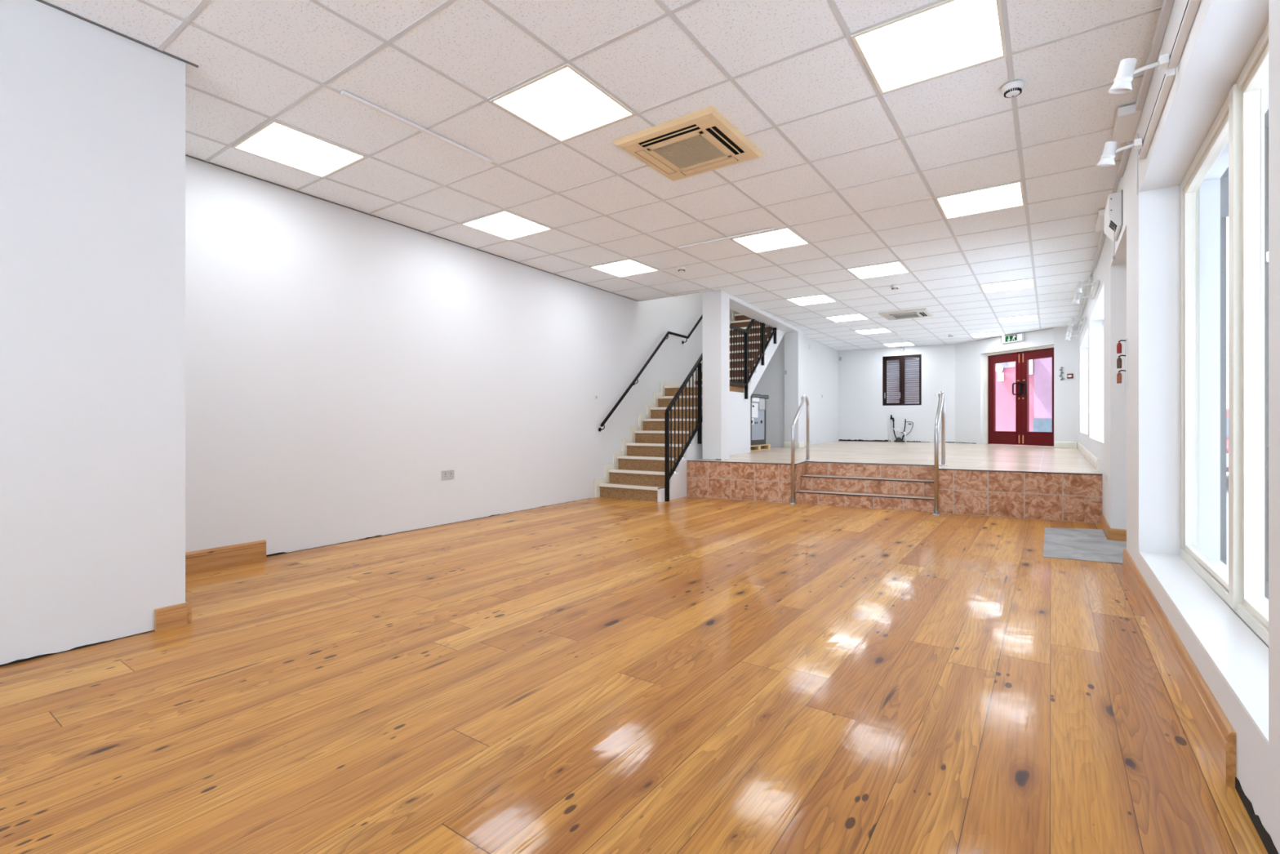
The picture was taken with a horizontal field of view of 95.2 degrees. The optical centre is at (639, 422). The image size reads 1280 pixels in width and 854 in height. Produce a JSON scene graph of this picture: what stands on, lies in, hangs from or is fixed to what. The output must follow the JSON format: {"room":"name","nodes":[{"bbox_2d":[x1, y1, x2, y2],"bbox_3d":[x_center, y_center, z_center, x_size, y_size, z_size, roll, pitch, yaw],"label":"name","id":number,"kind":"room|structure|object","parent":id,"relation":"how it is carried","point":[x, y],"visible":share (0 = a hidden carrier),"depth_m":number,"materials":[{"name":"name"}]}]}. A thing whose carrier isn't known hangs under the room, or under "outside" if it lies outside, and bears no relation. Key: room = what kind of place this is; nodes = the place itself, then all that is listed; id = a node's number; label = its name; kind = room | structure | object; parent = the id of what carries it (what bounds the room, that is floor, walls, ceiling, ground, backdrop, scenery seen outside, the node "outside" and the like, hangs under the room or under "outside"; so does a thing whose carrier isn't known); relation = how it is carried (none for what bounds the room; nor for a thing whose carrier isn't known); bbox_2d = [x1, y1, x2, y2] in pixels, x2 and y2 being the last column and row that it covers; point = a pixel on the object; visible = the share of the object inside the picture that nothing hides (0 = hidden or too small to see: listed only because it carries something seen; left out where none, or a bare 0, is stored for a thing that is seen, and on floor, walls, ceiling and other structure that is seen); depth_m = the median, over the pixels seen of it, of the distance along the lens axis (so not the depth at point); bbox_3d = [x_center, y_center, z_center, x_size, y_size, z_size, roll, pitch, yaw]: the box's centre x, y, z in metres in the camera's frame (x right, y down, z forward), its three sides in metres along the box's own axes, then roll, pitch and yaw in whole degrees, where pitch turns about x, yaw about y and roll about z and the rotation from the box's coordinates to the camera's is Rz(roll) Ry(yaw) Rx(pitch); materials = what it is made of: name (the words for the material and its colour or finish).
{"room":"empty retail shop","nodes":[
{"label":"empty retail shop","id":0,"kind":"room"},
{"bbox_2d":[0,0,185,664],"bbox_3d":[-3.838,-0.398,1.709,1.245,2.796,3.780,0,0,35],"label":"wall","id":1,"kind":"structure","parent":0,"point":[92,117],"depth_m":2.61,"materials":[{"name":"white paint"}]},
{"bbox_2d":[0,631,151,666],"bbox_3d":[-2.553,0.997,2.499,0.002,0.012,0.750,0,0,35],"label":"trim","id":2,"kind":"structure","parent":1,"relation":"attached to","point":[88,645],"depth_m":2.50,"materials":[{"name":"black"}]},
{"bbox_2d":[154,602,186,631],"bbox_3d":[-2.293,0.952,2.858,0.020,0.104,0.125,0,0,34],"label":"baseboard","id":3,"kind":"structure","parent":1,"relation":"attached to","point":[174,615],"depth_m":2.85,"materials":[{"name":"brown wood"}]},
{"bbox_2d":[185,601,191,623],"bbox_3d":[-2.526,0.952,3.110,0.688,0.104,0.020,0,0,35],"label":"baseboard","id":4,"kind":"structure","parent":1,"relation":"attached to","point":[188,605],"depth_m":2.91,"materials":[{"name":"brown wood"}]},
{"bbox_2d":[185,155,593,555],"bbox_3d":[-3.077,-0.471,4.181,0.300,2.950,8.723,0,0,32],"label":"wall","id":5,"kind":"structure","parent":0,"point":[340,360],"depth_m":4.96,"materials":[{"name":"white paint"}]},
{"bbox_2d":[185,539,266,572],"bbox_3d":[-3.017,0.940,3.977,0.020,0.128,0.874,0,0,32],"label":"baseboard","id":6,"kind":"structure","parent":5,"relation":"attached to","point":[228,554],"depth_m":4.11,"materials":[{"name":"brown wood"}]},
{"bbox_2d":[266,527,426,556],"bbox_3d":[-2.399,0.997,4.964,0.002,0.014,1.442,0,0,32],"label":"trim","id":7,"kind":"structure","parent":5,"relation":"attached to","point":[281,553],"depth_m":4.72,"materials":[{"name":"black"}]},
{"bbox_2d":[441,469,454,479],"bbox_3d":[-1.890,0.517,5.755,0.012,0.086,0.146,0,0,35],"label":"wall socket","id":8,"kind":"object","parent":5,"relation":"attached to","point":[446,474],"visible":1,"depth_m":5.75,"materials":[{"name":"grey plastic"}]},
{"bbox_2d":[429,497,589,527],"bbox_3d":[-1.327,1.000,6.649,0.002,0.008,2.553,0,0,32],"label":"trim","id":9,"kind":"structure","parent":5,"relation":"attached to","point":[588,498],"depth_m":6.33,"materials":[{"name":"black"}]},
{"bbox_2d":[35,0,1163,351],"bbox_3d":[1.688,-1.808,6.397,5.449,0.037,17.807,0,0,35],"label":"ceiling","id":10,"kind":"structure","parent":0,"point":[857,171],"depth_m":3.61,"materials":[{"name":"tile"}]},
{"bbox_2d":[231,120,366,177],"bbox_3d":[-2.249,-1.792,3.873,0.584,0.008,0.584,0,0,35],"label":"ceiling light panel","id":11,"kind":"object","parent":10,"relation":"attached to","point":[276,141],"visible":1,"depth_m":3.84,"materials":[{"name":"white plastic"}]},
{"bbox_2d":[340,90,492,163],"bbox_3d":[-1.317,-1.785,3.586,0.030,0.016,1.030,0,0,35],"label":"strip","id":12,"kind":"object","parent":10,"relation":"attached to","point":[344,93],"visible":1,"depth_m":3.50,"materials":[{"name":"white paint"}]},
{"bbox_2d":[460,209,552,239],"bbox_3d":[-1.214,-1.792,5.345,0.584,0.008,0.584,0,0,35],"label":"ceiling light panel","id":13,"kind":"object","parent":10,"relation":"attached to","point":[505,224],"visible":1,"depth_m":5.33,"materials":[{"name":"white plastic"}]},
{"bbox_2d":[489,63,635,142],"bbox_3d":[-0.432,-1.792,3.328,0.584,0.008,0.584,0,0,35],"label":"ceiling light panel","id":14,"kind":"object","parent":10,"relation":"attached to","point":[562,103],"visible":1,"depth_m":3.30,"materials":[{"name":"white plastic"}]},
{"bbox_2d":[589,258,658,277],"bbox_3d":[-0.178,-1.792,6.817,0.584,0.008,0.584,0,0,35],"label":"ceiling light panel","id":15,"kind":"object","parent":10,"relation":"attached to","point":[628,267],"visible":1,"depth_m":6.79,"materials":[{"name":"white plastic"}]},
{"bbox_2d":[612,106,764,181],"bbox_3d":[0.326,-1.776,3.818,0.720,0.039,0.720,0,0,35],"label":"air conditioner","id":16,"kind":"object","parent":10,"relation":"attached to","point":[703,140],"depth_m":3.73,"materials":[{"name":"plastic"}]},
{"bbox_2d":[647,130,731,171],"bbox_3d":[0.326,-1.766,3.818,0.403,0.019,0.403,0,0,35],"label":"ceiling vent","id":17,"kind":"object","parent":16,"relation":"in","point":[694,149],"depth_m":3.80,"materials":[{"name":"beige"}]},
{"bbox_2d":[679,227,773,248],"bbox_3d":[0.818,-1.785,5.691,1.010,0.016,0.030,0,0,35],"label":"strip","id":18,"kind":"object","parent":10,"relation":"attached to","point":[771,228],"visible":1,"depth_m":5.66,"materials":[{"name":"white paint"}]},
{"bbox_2d":[730,226,809,253],"bbox_3d":[1.294,-1.792,5.782,0.584,0.008,0.584,0,0,35],"label":"ceiling light panel","id":19,"kind":"object","parent":10,"relation":"attached to","point":[784,237],"visible":0.98,"depth_m":5.76,"materials":[{"name":"white plastic"}]},
{"bbox_2d":[786,293,835,306],"bbox_3d":[2.529,-1.792,8.581,0.584,0.008,0.584,0,0,35],"label":"ceiling light panel","id":20,"kind":"object","parent":10,"relation":"attached to","point":[817,299],"visible":1,"depth_m":8.57,"materials":[{"name":"white"}]},
{"bbox_2d":[825,313,869,322],"bbox_3d":[3.565,-1.792,10.053,0.584,0.008,0.584,0,0,35],"label":"ceiling light panel","id":21,"kind":"object","parent":10,"relation":"attached to","point":[857,316],"visible":1,"depth_m":10.04,"materials":[{"name":"white"}]},
{"bbox_2d":[854,328,892,334],"bbox_3d":[4.600,-1.792,11.525,0.584,0.008,0.584,0,0,35],"label":"ceiling light panel","id":22,"kind":"object","parent":10,"relation":"attached to","point":[877,330],"visible":1,"depth_m":11.49,"materials":[{"name":"white"}]},
{"bbox_2d":[846,261,910,279],"bbox_3d":[2.820,-1.792,6.909,0.584,0.008,0.584,0,0,35],"label":"ceiling light panel","id":23,"kind":"object","parent":10,"relation":"attached to","point":[896,267],"visible":1,"depth_m":6.91,"materials":[{"name":"white plastic"}]},
{"bbox_2d":[882,342,915,346],"bbox_3d":[5.981,-1.792,13.488,0.584,0.008,0.584,0,0,35],"label":"ceiling light panel","id":24,"kind":"object","parent":10,"relation":"attached to","point":[904,344],"visible":1,"depth_m":13.41,"materials":[{"name":"white"}]},
{"bbox_2d":[877,307,933,320],"bbox_3d":[4.412,-1.776,9.697,0.720,0.039,0.720,0,0,35],"label":"air conditioner","id":25,"kind":"object","parent":10,"relation":"attached to","point":[917,313],"depth_m":9.59,"materials":[{"name":"grey plastic"}]},
{"bbox_2d":[890,312,921,319],"bbox_3d":[4.412,-1.766,9.697,0.403,0.019,0.403,0,0,35],"label":"ceiling vent","id":26,"kind":"object","parent":25,"relation":"in","point":[908,315],"depth_m":9.67,"materials":[{"name":"grey"}]},
{"bbox_2d":[850,0,1007,94],"bbox_3d":[1.385,-1.792,2.783,0.584,0.008,0.584,0,0,35],"label":"ceiling light panel","id":27,"kind":"object","parent":10,"relation":"attached to","point":[947,37],"visible":1,"depth_m":2.76,"materials":[{"name":"white plastic"}]},
{"bbox_2d":[934,180,1025,219],"bbox_3d":[2.766,-1.792,4.746,0.584,0.008,0.584,0,0,35],"label":"ceiling light panel","id":28,"kind":"object","parent":10,"relation":"attached to","point":[1009,195],"visible":1,"depth_m":4.72,"materials":[{"name":"white plastic"}]},
{"bbox_2d":[969,331,1004,337],"bbox_3d":[7.108,-1.792,11.962,0.584,0.008,0.584,0,0,35],"label":"ceiling light panel","id":29,"kind":"object","parent":10,"relation":"attached to","point":[997,333],"visible":1,"depth_m":11.91,"materials":[{"name":"white"}]},
{"bbox_2d":[980,278,1035,293],"bbox_3d":[4.838,-1.792,7.691,0.584,0.008,0.584,0,0,35],"label":"ceiling light panel","id":30,"kind":"object","parent":10,"relation":"attached to","point":[1023,283],"visible":1,"depth_m":7.68,"materials":[{"name":"white plastic"}]},
{"bbox_2d":[1000,80,1024,97],"bbox_3d":[1.986,-1.766,3.114,0.108,0.052,0.108,0,0,35],"label":"smoke detector","id":31,"kind":"object","parent":10,"relation":"attached to","point":[1013,88],"visible":1,"depth_m":3.09,"materials":[{"name":"white plastic"}]},
{"bbox_2d":[997,314,1039,323],"bbox_3d":[6.563,-1.792,10.145,0.584,0.008,0.584,0,0,35],"label":"ceiling light panel","id":32,"kind":"object","parent":10,"relation":"attached to","point":[1027,317],"visible":1,"depth_m":10.13,"materials":[{"name":"white"}]},
{"bbox_2d":[1111,103,1142,143],"bbox_3d":[2.880,-1.761,3.464,0.104,0.050,0.420,0,0,35],"label":"junction box","id":33,"kind":"object","parent":10,"relation":"attached to","point":[1127,118],"visible":0.79,"depth_m":3.41,"materials":[{"name":"white paint"}]},
{"bbox_2d":[0,496,1267,853],"bbox_3d":[-0.234,1.044,3.405,6.300,0.080,10.700,0,0,35],"label":"floor","id":34,"kind":"structure","parent":0,"point":[686,674],"depth_m":2.09,"materials":[{"name":"brown wood"}]},
{"bbox_2d":[593,310,785,502],"bbox_3d":[1.156,-0.660,9.642,0.985,3.329,5.052,0,0,33],"label":"staircase","id":35,"kind":"structure","parent":34,"relation":"on","point":[636,471],"depth_m":8.40,"materials":[{"name":"beige carpet"}]},
{"bbox_2d":[664,319,776,501],"bbox_3d":[1.417,-0.811,9.094,0.044,3.631,4.034,0,0,33],"label":"balustrade","id":36,"kind":"object","parent":35,"relation":"attached to","point":[698,366],"visible":0.72,"depth_m":8.16,"materials":[{"name":"black metal"}]},
{"bbox_2d":[789,394,811,504],"bbox_3d":[2.062,0.321,7.502,0.086,1.366,0.803,0,0,30],"label":"handrail","id":37,"kind":"object","parent":34,"relation":"on","point":[804,398],"visible":1,"depth_m":7.33,"materials":[{"name":"silver metal"}]},
{"bbox_2d":[795,462,934,512],"bbox_3d":[2.721,0.767,7.079,1.521,0.474,0.536,0,0,28],"label":"tiled steps","id":38,"kind":"structure","parent":34,"relation":"on","point":[897,492],"depth_m":7.05,"materials":[{"name":"tile"}]},
{"bbox_2d":[932,391,946,515],"bbox_3d":[3.394,0.321,6.611,0.087,1.366,0.766,0,0,33],"label":"handrail","id":39,"kind":"object","parent":34,"relation":"on","point":[941,403],"visible":1,"depth_m":6.40,"materials":[{"name":"silver metal"}]},
{"bbox_2d":[1043,527,1126,564],"bbox_3d":[3.773,1.001,4.807,0.740,0.005,1.655,0,0,35],"label":"entrance mat","id":40,"kind":"object","parent":34,"relation":"on","point":[1073,544],"visible":0.65,"depth_m":4.72,"materials":[{"name":"grey fabric"}]},
{"bbox_2d":[593,287,738,479],"bbox_3d":[1.140,-1.746,10.814,0.342,5.500,7.026,0,0,32],"label":"wall","id":41,"kind":"structure","parent":0,"point":[627,331],"depth_m":8.59,"materials":[{"name":"white paint"}]},
{"bbox_2d":[598,314,702,431],"bbox_3d":[0.576,-1.333,9.548,0.098,2.919,4.156,0,0,33],"label":"wall handrail","id":42,"kind":"object","parent":41,"relation":"attached to","point":[668,333],"visible":0.77,"depth_m":8.68,"materials":[{"name":"black metal"}]},
{"bbox_2d":[702,289,729,460],"bbox_3d":[1.061,-0.638,8.148,0.320,2.315,0.310,0,0,35],"label":"wall pillar","id":43,"kind":"structure","parent":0,"point":[716,304],"depth_m":8.03,"materials":[{"name":"white paint"}]},
{"bbox_2d":[751,334,784,447],"bbox_3d":[2.511,-0.626,11.804,0.974,2.300,0.200,0,0,35],"label":"wall","id":44,"kind":"structure","parent":0,"point":[771,382],"depth_m":11.57,"materials":[{"name":"white paint"}]},
{"bbox_2d":[784,328,803,442],"bbox_3d":[3.017,-0.636,11.467,0.320,2.320,0.370,0,0,35],"label":"wall","id":45,"kind":"structure","parent":0,"point":[793,341],"depth_m":11.31,"materials":[{"name":"white paint"}]},
{"bbox_2d":[729,294,798,333],"bbox_3d":[2.030,-1.768,9.796,0.289,0.059,3.532,0,0,31],"label":"trim","id":46,"kind":"structure","parent":45,"relation":"attached to","point":[736,304],"depth_m":9.53,"materials":[{"name":"white paint"}]},
{"bbox_2d":[783,441,799,448],"bbox_3d":[2.927,0.440,11.291,0.300,0.110,0.020,0,0,35],"label":"baseboard","id":47,"kind":"object","parent":45,"relation":"attached to","point":[786,444],"visible":0.68,"depth_m":11.30,"materials":[{"name":"beige paint"}]},
{"bbox_2d":[803,335,838,445],"bbox_3d":[3.935,-0.711,13.298,0.385,2.470,3.698,0,0,33],"label":"wall","id":48,"kind":"structure","parent":0,"point":[820,362],"depth_m":13.37,"materials":[{"name":"white paint"}]},
{"bbox_2d":[838,343,955,442],"bbox_3d":[6.070,-0.711,14.279,2.916,2.470,0.300,0,0,33],"label":"wall","id":49,"kind":"structure","parent":0,"point":[862,415],"depth_m":14.15,"materials":[{"name":"white paint"}]},
{"bbox_2d":[838,439,890,441],"bbox_3d":[5.536,0.451,14.441,1.221,0.043,0.002,0,0,33],"label":"trim","id":50,"kind":"structure","parent":49,"relation":"attached to","point":[838,439],"depth_m":14.40,"materials":[{"name":"black"}]},
{"bbox_2d":[882,354,921,405],"bbox_3d":[6.292,-0.999,14.032,0.859,1.195,0.180,0,0,35],"label":"window","id":51,"kind":"structure","parent":49,"relation":"in","point":[897,393],"depth_m":14.02,"materials":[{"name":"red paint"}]},
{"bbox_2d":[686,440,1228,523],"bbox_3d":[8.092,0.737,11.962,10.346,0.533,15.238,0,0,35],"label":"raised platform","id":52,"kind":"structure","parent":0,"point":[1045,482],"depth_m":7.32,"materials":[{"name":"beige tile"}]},
{"bbox_2d":[750,444,770,451],"bbox_3d":[1.847,0.452,10.505,0.635,0.099,1.030,0,0,35],"label":"wooden pallet","id":53,"kind":"object","parent":52,"relation":"on","point":[764,446],"visible":0.27,"depth_m":10.37,"materials":[{"name":"brown wood"}]},
{"bbox_2d":[750,394,768,445],"bbox_3d":[1.858,-0.045,10.467,0.635,0.894,0.760,0,0,35],"label":"machine","id":54,"kind":"object","parent":53,"relation":"on","point":[757,402],"visible":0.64,"depth_m":10.28,"materials":[{"name":"grey metal"}]},
{"bbox_2d":[888,414,913,442],"bbox_3d":[6.183,0.148,13.896,0.559,0.648,0.200,0,0,35],"label":"pipes","id":55,"kind":"object","parent":52,"relation":"on","point":[898,439],"visible":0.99,"depth_m":13.90,"materials":[{"name":"white paint"}]},
{"bbox_2d":[955,340,976,443],"bbox_3d":[7.383,-0.711,13.203,0.294,2.470,0.783,0,0,-21],"label":"wall","id":56,"kind":"structure","parent":0,"point":[965,352],"depth_m":13.08,"materials":[{"name":"white paint"}]},
{"bbox_2d":[888,357,1052,431],"bbox_3d":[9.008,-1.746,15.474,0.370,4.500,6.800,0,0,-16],"label":"window panes","id":57,"kind":"structure","parent":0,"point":[1005,399],"depth_m":13.92,"materials":[{"name":"pink glass"}]},
{"bbox_2d":[976,328,1053,444],"bbox_3d":[7.769,-0.711,12.003,0.300,2.470,1.765,0,0,-16],"label":"wall","id":58,"kind":"structure","parent":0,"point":[1045,337],"depth_m":12.56,"materials":[{"name":"white paint"}]},
{"bbox_2d":[1000,333,1024,343],"bbox_3d":[7.596,-1.706,11.916,0.078,0.149,0.484,0,0,-16],"label":"exit sign","id":59,"kind":"object","parent":58,"relation":"attached to","point":[1020,336],"visible":1,"depth_m":11.87,"materials":[{"name":"white plastic"}]},
{"bbox_2d":[984,344,1053,446],"bbox_3d":[7.772,-0.505,11.950,0.123,1.959,1.659,0,0,-16],"label":"door","id":60,"kind":"structure","parent":58,"relation":"attached to","point":[1022,435],"depth_m":11.97,"materials":[{"name":"red paint"}]},
{"bbox_2d":[995,364,1003,381],"bbox_3d":[9.028,-1.234,14.677,0.177,0.395,0.160,0,0,-16],"label":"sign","id":61,"kind":"object","parent":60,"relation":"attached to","point":[999,368],"visible":0.94,"depth_m":14.64,"materials":[{"name":"paper"}]},
{"bbox_2d":[1029,359,1033,374],"bbox_3d":[9.227,-1.441,13.985,0.183,0.610,0.260,0,0,-16],"label":"notice","id":62,"kind":"object","parent":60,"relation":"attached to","point":[1031,362],"visible":0.12,"depth_m":13.87,"materials":[{"name":"paper"}]},
{"bbox_2d":[1053,324,1078,447],"bbox_3d":[8.307,-0.711,11.114,0.710,2.470,0.860,0,0,35],"label":"wall","id":63,"kind":"structure","parent":0,"point":[1065,352],"depth_m":10.94,"materials":[{"name":"white paint"}]},
{"bbox_2d":[1058,365,1064,380],"bbox_3d":[7.926,-0.920,10.990,0.057,0.272,0.085,0,0,-32],"label":"wall ornament","id":64,"kind":"object","parent":63,"relation":"attached to","point":[1062,367],"visible":1,"depth_m":10.97,"materials":[{"name":"grey metal"}]},
{"bbox_2d":[1054,441,1077,448],"bbox_3d":[7.963,0.423,10.930,0.020,0.116,0.370,0,0,-29],"label":"baseboard","id":65,"kind":"structure","parent":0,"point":[1057,444],"depth_m":10.91,"materials":[{"name":"beige paint"}]},
{"bbox_2d":[1078,0,1279,853],"bbox_3d":[3.568,-0.471,4.055,0.340,2.950,16.139,0,0,35],"label":"wall","id":66,"kind":"structure","parent":0,"point":[1136,299],"depth_m":3.22,"materials":[{"name":"white paint"}]},
{"bbox_2d":[1077,316,1086,337],"bbox_3d":[7.072,-1.496,9.361,0.031,0.032,2.350,0,0,35],"label":"rail","id":67,"kind":"object","parent":66,"relation":"attached to","point":[1084,317],"visible":1,"depth_m":9.05,"materials":[{"name":"metal"}]},
{"bbox_2d":[1067,317,1083,325],"bbox_3d":[6.412,-1.481,8.612,0.189,0.129,0.086,0,0,20],"label":"spotlight","id":68,"kind":"object","parent":67,"relation":"attached to","point":[1073,320],"visible":0.97,"depth_m":8.60,"materials":[{"name":"white plastic"}]},
{"bbox_2d":[1078,276,1093,322],"bbox_3d":[6.512,-1.736,8.563,0.030,0.040,3.700,0,0,35],"label":"cable trunking","id":69,"kind":"object","parent":66,"relation":"attached to","point":[1091,279],"visible":0.78,"depth_m":8.13,"materials":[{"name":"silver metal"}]},
{"bbox_2d":[1081,445,1098,470],"bbox_3d":[5.897,0.444,7.681,0.020,0.135,3.650,0,0,35],"label":"baseboard","id":70,"kind":"structure","parent":66,"relation":"attached to","point":[1090,456],"depth_m":7.08,"materials":[{"name":"beige paint"}]},
{"bbox_2d":[1090,280,1099,299],"bbox_3d":[5.079,-1.471,6.527,0.031,0.032,0.980,0,0,35],"label":"rail","id":71,"kind":"object","parent":66,"relation":"attached to","point":[1097,282],"visible":0.88,"depth_m":6.41,"materials":[{"name":"metal"}]},
{"bbox_2d":[1071,293,1091,303],"bbox_3d":[5.193,-1.456,6.882,0.189,0.129,0.086,0,0,28],"label":"spotlight","id":72,"kind":"object","parent":71,"relation":"attached to","point":[1076,300],"visible":1,"depth_m":6.87,"materials":[{"name":"white plastic"}]},
{"bbox_2d":[1073,280,1095,292],"bbox_3d":[4.764,-1.456,6.271,0.189,0.129,0.086,0,0,36],"label":"spotlight","id":73,"kind":"object","parent":71,"relation":"attached to","point":[1079,286],"visible":1,"depth_m":6.26,"materials":[{"name":"white plastic"}]},
{"bbox_2d":[1089,437,1103,444],"bbox_3d":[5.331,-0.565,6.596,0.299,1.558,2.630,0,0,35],"label":"windowsill","id":74,"kind":"structure","parent":66,"relation":"in","point":[1100,440],"depth_m":6.80,"materials":[{"name":"white paint"}]},
{"bbox_2d":[1093,230,1106,268],"bbox_3d":[4.671,-1.744,5.945,0.030,0.035,1.500,0,0,35],"label":"cable trunking","id":75,"kind":"object","parent":66,"relation":"attached to","point":[1103,234],"visible":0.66,"depth_m":5.84,"materials":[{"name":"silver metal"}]},
{"bbox_2d":[1095,208,1105,231],"bbox_3d":[4.044,-1.761,5.102,0.084,0.050,0.500,0,0,35],"label":"junction box","id":76,"kind":"object","parent":66,"relation":"attached to","point":[1100,222],"visible":0.51,"depth_m":5.08,"materials":[{"name":"white paint"}]},
{"bbox_2d":[1099,513,1110,538],"bbox_3d":[4.280,0.954,5.382,0.020,0.100,0.990,0,0,35],"label":"baseboard","id":77,"kind":"structure","parent":66,"relation":"attached to","point":[1103,522],"depth_m":5.34,"materials":[{"name":"brown wood"}]},
{"bbox_2d":[1103,189,1122,259],"bbox_3d":[3.518,-1.415,4.348,0.078,0.467,0.452,0,0,35],"label":"heater","id":78,"kind":"object","parent":66,"relation":"attached to","point":[1113,214],"visible":1,"depth_m":4.19,"materials":[{"name":"white plastic"}]},
{"bbox_2d":[1109,220,1117,231],"bbox_3d":[3.442,-1.427,4.253,0.036,0.049,0.168,0,0,35],"label":"grille","id":79,"kind":"object","parent":78,"relation":"attached to","point":[1113,224],"depth_m":4.23,"materials":[{"name":"black"}]},
{"bbox_2d":[1107,528,1126,541],"bbox_3d":[4.112,0.954,4.895,0.301,0.100,0.020,0,0,35],"label":"baseboard","id":80,"kind":"structure","parent":66,"relation":"attached to","point":[1113,534],"depth_m":4.94,"materials":[{"name":"brown wood"}]},
{"bbox_2d":[1116,337,1127,389],"bbox_3d":[3.219,-0.386,3.904,0.055,0.340,0.030,0,0,35],"label":"rack","id":81,"kind":"object","parent":66,"relation":"attached to","point":[1118,344],"visible":1,"depth_m":3.90,"materials":[{"name":"silver metal"}]},
{"bbox_2d":[1116,372,1121,383],"bbox_3d":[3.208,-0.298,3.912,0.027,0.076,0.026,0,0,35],"label":"fire extinguisher","id":82,"kind":"object","parent":81,"relation":"on","point":[1118,375],"depth_m":3.90,"materials":[{"name":"metal"}]},
{"bbox_2d":[1116,356,1121,368],"bbox_3d":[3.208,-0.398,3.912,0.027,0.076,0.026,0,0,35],"label":"fire extinguisher","id":83,"kind":"object","parent":81,"relation":"on","point":[1119,360],"depth_m":3.90,"materials":[{"name":"metal"}]},
{"bbox_2d":[1116,342,1121,353],"bbox_3d":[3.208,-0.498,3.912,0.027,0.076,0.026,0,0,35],"label":"fire extinguisher","id":84,"kind":"object","parent":81,"relation":"on","point":[1118,345],"depth_m":3.90,"materials":[{"name":"metal"}]},
{"bbox_2d":[1117,140,1133,177],"bbox_3d":[3.221,-1.746,3.884,0.030,0.030,0.620,0,0,35],"label":"cable trunking","id":85,"kind":"object","parent":66,"relation":"attached to","point":[1125,157],"visible":0.8,"depth_m":3.88,"materials":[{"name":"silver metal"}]},
{"bbox_2d":[1136,133,1138,195],"bbox_3d":[2.896,-1.501,3.403,0.008,0.350,0.027,0,0,35],"label":"cable","id":86,"kind":"object","parent":66,"relation":"attached to","point":[1137,134],"visible":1,"depth_m":3.41,"materials":[{"name":"white paint"}]},
{"bbox_2d":[1135,0,1174,111],"bbox_3d":[0.830,-1.750,0.486,0.030,0.037,6.750,0,0,35],"label":"cable trunking","id":87,"kind":"object","parent":66,"relation":"attached to","point":[1167,5],"visible":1,"depth_m":2.71,"materials":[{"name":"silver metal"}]},
{"bbox_2d":[1137,67,1175,159],"bbox_3d":[2.435,-1.431,2.768,0.031,0.032,0.930,0,0,35],"label":"rail","id":88,"kind":"object","parent":66,"relation":"attached to","point":[1170,73],"visible":0.9,"depth_m":2.66,"materials":[{"name":"white paint"}]},
{"bbox_2d":[1096,137,1142,166],"bbox_3d":[2.512,-1.416,3.066,0.189,0.129,0.086,0,0,44],"label":"spotlight","id":89,"kind":"object","parent":88,"relation":"attached to","point":[1108,156],"visible":0.99,"depth_m":3.06,"materials":[{"name":"white plastic"}]},
{"bbox_2d":[1122,548,1235,787],"bbox_3d":[2.445,0.928,2.773,0.020,0.152,2.850,0,0,35],"label":"baseboard","id":90,"kind":"structure","parent":66,"relation":"attached to","point":[1216,731],"depth_m":2.03,"materials":[{"name":"brown wood"}]},
{"bbox_2d":[1167,0,1200,69],"bbox_3d":[1.379,-1.441,1.267,0.031,0.032,2.660,0,0,35],"label":"rail","id":91,"kind":"object","parent":66,"relation":"attached to","point":[1192,6],"visible":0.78,"depth_m":2.14,"materials":[{"name":"white paint"}]},
{"bbox_2d":[1107,53,1169,93],"bbox_3d":[2.035,-1.426,2.392,0.189,0.129,0.086,0,0,35],"label":"spotlight","id":92,"kind":"object","parent":91,"relation":"attached to","point":[1122,81],"visible":1,"depth_m":2.39,"materials":[{"name":"white plastic"}]},
{"bbox_2d":[1138,22,1268,743],"bbox_3d":[2.280,-0.290,2.301,0.249,2.088,2.472,0,0,35],"label":"window","id":93,"kind":"structure","parent":66,"relation":"in","point":[1228,613],"depth_m":2.26,"materials":[{"name":"white paint"}]},
{"bbox_2d":[1220,109,1268,217],"bbox_3d":[2.991,-1.426,1.680,1.440,0.140,4.590,0,0,35],"label":"trim","id":94,"kind":"structure","parent":66,"relation":"attached to","point":[1224,178],"depth_m":3.42,"materials":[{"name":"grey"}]},
{"bbox_2d":[1235,777,1278,853],"bbox_3d":[1.216,0.980,1.009,0.002,0.047,1.450,0,0,35],"label":"trim","id":95,"kind":"structure","parent":66,"relation":"attached to","point":[1265,837],"depth_m":1.43,"materials":[{"name":"black"}]},
{"bbox_2d":[1220,217,1226,564],"bbox_3d":[4.151,-1.186,4.416,0.190,4.620,1.200,0,0,35],"label":"pier","id":96,"kind":"object","parent":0,"point":[1223,220],"depth_m":3.88,"materials":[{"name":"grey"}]},
{"bbox_2d":[1226,472,1228,566],"bbox_3d":[25.298,1.189,0.545,39.244,0.130,90.000,0,0,35],"label":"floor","id":97,"kind":"structure","parent":0,"point":[1227,473],"depth_m":6.74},
{"bbox_2d":[1226,261,1228,408],"bbox_3d":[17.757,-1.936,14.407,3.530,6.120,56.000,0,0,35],"label":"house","id":98,"kind":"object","parent":97,"relation":"on","point":[1227,263],"visible":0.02,"depth_m":18.25,"materials":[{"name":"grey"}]},
{"bbox_2d":[1226,408,1228,472],"bbox_3d":[10.898,0.425,10.705,1.650,1.399,4.039,0,0,35],"label":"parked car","id":99,"kind":"object","parent":97,"relation":"on","point":[1227,409],"visible":0.02,"depth_m":9.93,"materials":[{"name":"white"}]},
{"bbox_2d":[1264,126,1268,599],"bbox_3d":[2.919,-0.116,2.746,0.065,2.480,0.150,0,0,35],"label":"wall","id":100,"kind":"structure","parent":0,"point":[1266,128],"depth_m":2.68,"materials":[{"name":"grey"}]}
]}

